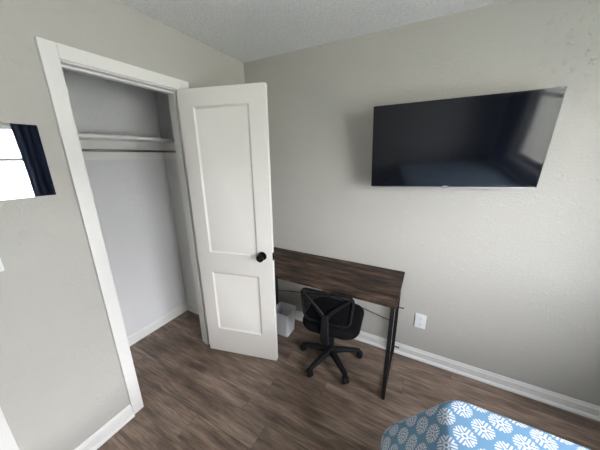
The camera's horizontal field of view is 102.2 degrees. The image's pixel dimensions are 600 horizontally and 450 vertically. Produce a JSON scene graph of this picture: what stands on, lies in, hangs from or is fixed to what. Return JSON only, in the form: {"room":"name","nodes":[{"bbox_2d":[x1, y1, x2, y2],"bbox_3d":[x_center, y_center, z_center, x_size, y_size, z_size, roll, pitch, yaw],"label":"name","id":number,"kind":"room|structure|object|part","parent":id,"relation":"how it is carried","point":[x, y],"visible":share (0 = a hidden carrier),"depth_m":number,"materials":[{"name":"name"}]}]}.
{"room":"bedroom","nodes":[
{"label":"bedroom","id":0,"kind":"room"},
{"bbox_2d":[0,0,244,449],"bbox_3d":[-1.236,0.121,1.128,0.115,2.382,3.050,8,18,27],"label":"wall","id":1,"kind":"structure","parent":0,"point":[62,381],"depth_m":1.16,"materials":[{"name":"grey paint"}]},
{"bbox_2d":[0,259,3,271],"bbox_3d":[-1.261,0.149,0.947,0.010,0.116,0.115,8,18,27],"label":"light switch","id":2,"kind":"object","parent":1,"relation":"attached to","point":[1,264],"visible":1,"depth_m":1.00,"materials":[{"name":"white plastic"}]},
{"bbox_2d":[0,408,19,449],"bbox_3d":[-1.506,0.441,0.534,0.018,2.093,0.898,8,18,27],"label":"door frame","id":3,"kind":"structure","parent":1,"relation":"attached to","point":[7,440],"depth_m":1.06,"materials":[{"name":"white paint"}]},
{"bbox_2d":[0,122,55,199],"bbox_3d":[-1.207,-0.248,0.952,0.008,0.300,0.310,8,18,27],"label":"wall mirror","id":4,"kind":"object","parent":1,"relation":"attached to","point":[24,169],"visible":1,"depth_m":1.02,"materials":[{"name":"mirror"}]},
{"bbox_2d":[74,404,134,449],"bbox_3d":[-1.180,1.244,1.372,0.030,0.086,0.438,8,18,27],"label":"baseboard","id":5,"kind":"structure","parent":1,"relation":"attached to","point":[122,418],"depth_m":1.44,"materials":[{"name":"white paint"}]},
{"bbox_2d":[34,36,209,413],"bbox_3d":[-0.973,0.128,1.628,0.135,2.093,0.736,8,18,27],"label":"door frame","id":6,"kind":"structure","parent":1,"relation":"attached to","point":[50,53],"depth_m":1.30,"materials":[{"name":"white paint"}]},
{"bbox_2d":[176,82,277,360],"bbox_3d":[-0.487,0.111,1.774,0.624,2.012,0.164,3,16,13],"label":"door","id":7,"kind":"structure","parent":1,"relation":"in","point":[225,129],"depth_m":1.70,"materials":[{"name":"white paint"}]},
{"bbox_3d":[-0.277,0.232,1.698,0.055,0.055,0.056,3,16,13],"label":"knob","id":8,"kind":"part","parent":7,"relation":"part of","materials":[{"name":"black metal"}]},
{"bbox_2d":[62,69,186,335],"bbox_3d":[-1.512,-0.120,1.992,0.100,2.382,1.720,8,18,27],"label":"wall","id":9,"kind":"structure","parent":0,"point":[132,198],"depth_m":2.06,"materials":[{"name":"white paint"}]},
{"bbox_2d":[78,133,176,159],"bbox_3d":[-1.402,-0.522,1.641,0.314,0.159,1.218,8,18,27],"label":"closet shelf","id":10,"kind":"object","parent":9,"relation":"attached to","point":[87,141],"visible":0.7,"depth_m":1.89,"materials":[{"name":"white paint"}]},
{"bbox_2d":[82,149,175,152],"bbox_3d":[-1.294,-0.489,1.591,0.044,0.044,1.184,8,18,27],"label":"closet rod","id":11,"kind":"object","parent":10,"relation":"attached to","point":[83,150],"visible":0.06,"depth_m":1.69,"materials":[{"name":"silver metal"}]},
{"bbox_2d":[127,301,186,346],"bbox_3d":[-1.514,1.029,2.147,0.030,0.086,1.220,8,18,27],"label":"baseboard","id":12,"kind":"structure","parent":9,"relation":"attached to","point":[151,327],"depth_m":2.35,"materials":[{"name":"white paint"}]},
{"bbox_2d":[154,91,197,304],"bbox_3d":[-0.985,-0.206,2.279,0.555,2.382,0.100,8,18,27],"label":"wall","id":13,"kind":"structure","parent":0,"point":[162,102],"depth_m":2.32,"materials":[{"name":"white paint"}]},
{"bbox_2d":[187,301,198,314],"bbox_3d":[-1.005,0.915,2.535,0.555,0.086,0.030,8,18,27],"label":"baseboard","id":14,"kind":"structure","parent":13,"relation":"attached to","point":[191,307],"depth_m":2.61,"materials":[{"name":"white paint"}]},
{"bbox_2d":[116,0,508,62],"bbox_3d":[-0.099,-0.929,0.204,4.040,0.120,3.330,8,18,27],"label":"ceiling","id":15,"kind":"structure","parent":0,"point":[242,30],"depth_m":1.41,"materials":[{"name":"white paint"}]},
{"bbox_2d":[97,310,599,449],"bbox_3d":[-0.076,1.479,0.883,4.040,0.120,3.330,8,18,27],"label":"floor","id":16,"kind":"structure","parent":0,"point":[195,395],"depth_m":1.66,"materials":[{"name":"brown wood"}]},
{"bbox_2d":[276,302,295,336],"bbox_3d":[-0.150,0.894,2.285,0.183,0.246,0.170,8,18,27],"label":"waste bin","id":17,"kind":"object","parent":16,"relation":"on","point":[285,312],"visible":0.75,"depth_m":2.25,"materials":[{"name":"white plastic"}]},
{"bbox_2d":[299,287,363,383],"bbox_3d":[0.239,0.750,1.913,0.518,0.718,0.517,6,17,21],"label":"chair","id":18,"kind":"object","parent":16,"relation":"on","point":[341,318],"visible":1,"depth_m":1.72,"materials":[{"name":"black plastic"}]},
{"bbox_3d":[0.092,0.557,1.700,0.188,0.185,0.020,8,18,27],"label":"brace arm","id":19,"kind":"part","parent":18,"relation":"part of","materials":[{"name":"black plastic"}]},
{"bbox_3d":[0.124,1.003,2.023,0.221,0.046,0.055,6,17,21],"label":"leg","id":20,"kind":"part","parent":18,"relation":"part of","materials":[{"name":"black plastic"}]},
{"bbox_3d":[0.151,1.042,1.885,0.221,0.046,0.055,-15,21,-41],"label":"leg","id":21,"kind":"part","parent":18,"relation":"part of","materials":[{"name":"black plastic"}]},
{"bbox_3d":[0.182,0.578,1.689,0.389,0.265,0.032,6,17,21],"label":"backrest frame","id":22,"kind":"part","parent":18,"relation":"part of","materials":[{"name":"black plastic"}]},
{"bbox_3d":[0.270,0.715,1.914,0.435,0.087,0.430,6,17,21],"label":"seat","id":23,"kind":"part","parent":18,"relation":"part of","materials":[{"name":"black fabric"}]},
{"bbox_3d":[0.297,1.050,1.852,0.055,0.046,0.221,-6,17,-19],"label":"leg","id":24,"kind":"part","parent":18,"relation":"part of","materials":[{"name":"black plastic"}]},
{"bbox_3d":[0.259,0.574,1.635,0.188,0.185,0.020,4,16,16],"label":"brace arm","id":25,"kind":"part","parent":18,"relation":"part of","materials":[{"name":"black plastic"}]},
{"bbox_3d":[0.385,1.012,1.981,0.221,0.046,0.055,-1,16,-3],"label":"leg","id":26,"kind":"part","parent":18,"relation":"part of","materials":[{"name":"black plastic"}]},
{"bbox_2d":[274,247,404,399],"bbox_3d":[0.173,0.710,2.015,1.228,0.742,0.506,8,18,27],"label":"computer desk","id":27,"kind":"object","parent":16,"relation":"on","point":[368,283],"visible":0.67,"depth_m":1.79,"materials":[{"name":"brown wood"}]},
{"bbox_3d":[-0.241,0.597,2.452,0.025,0.718,0.025,8,18,27],"label":"leg","id":28,"kind":"part","parent":27,"relation":"part of","materials":[{"name":"black metal"}]},
{"bbox_3d":[0.566,0.840,1.563,0.025,0.718,0.025,8,18,27],"label":"leg","id":29,"kind":"part","parent":27,"relation":"part of","materials":[{"name":"black metal"}]},
{"bbox_3d":[0.671,1.117,1.843,0.017,0.018,0.420,8,18,27],"label":"rail","id":30,"kind":"part","parent":27,"relation":"part of","materials":[{"name":"black metal"}]},
{"bbox_3d":[0.771,0.732,1.937,0.025,0.718,0.025,8,18,27],"label":"leg","id":31,"kind":"part","parent":27,"relation":"part of","materials":[{"name":"black metal"}]},
{"bbox_3d":[0.790,1.363,-0.033,1.330,0.585,1.935,8,18,27],"label":"bed","id":32,"kind":"object","parent":16,"relation":"on","visible":0},
{"bbox_2d":[380,400,589,449],"bbox_3d":[0.669,1.284,0.012,1.613,0.568,2.102,8,18,27],"label":"comforter","id":33,"kind":"object","parent":32,"relation":"on","point":[452,424],"visible":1,"depth_m":0.91,"materials":[{"name":"blue fabric"}]},
{"bbox_2d":[244,0,599,405],"bbox_3d":[0.655,-0.115,1.900,4.040,2.382,0.140,8,18,27],"label":"wall","id":34,"kind":"structure","parent":0,"point":[505,281],"depth_m":1.60,"materials":[{"name":"grey paint"}]},
{"bbox_2d":[414,313,426,328],"bbox_3d":[0.947,0.756,1.904,0.078,0.122,0.008,8,18,27],"label":"wall outlet","id":35,"kind":"object","parent":34,"relation":"attached to","point":[420,320],"visible":1,"depth_m":1.90,"materials":[{"name":"white plastic"}]},
{"bbox_2d":[295,310,599,421],"bbox_3d":[0.909,1.049,1.996,3.120,0.086,0.030,8,18,27],"label":"baseboard","id":36,"kind":"structure","parent":34,"relation":"attached to","point":[573,405],"depth_m":1.75,"materials":[{"name":"white paint"}]},
{"bbox_2d":[371,86,566,187],"bbox_3d":[0.915,-0.484,1.478,0.915,0.527,0.181,5,17,20],"label":"television","id":37,"kind":"object","parent":34,"relation":"attached to","point":[500,140],"visible":1,"depth_m":1.40,"materials":[{"name":"black plastic"}]}
]}

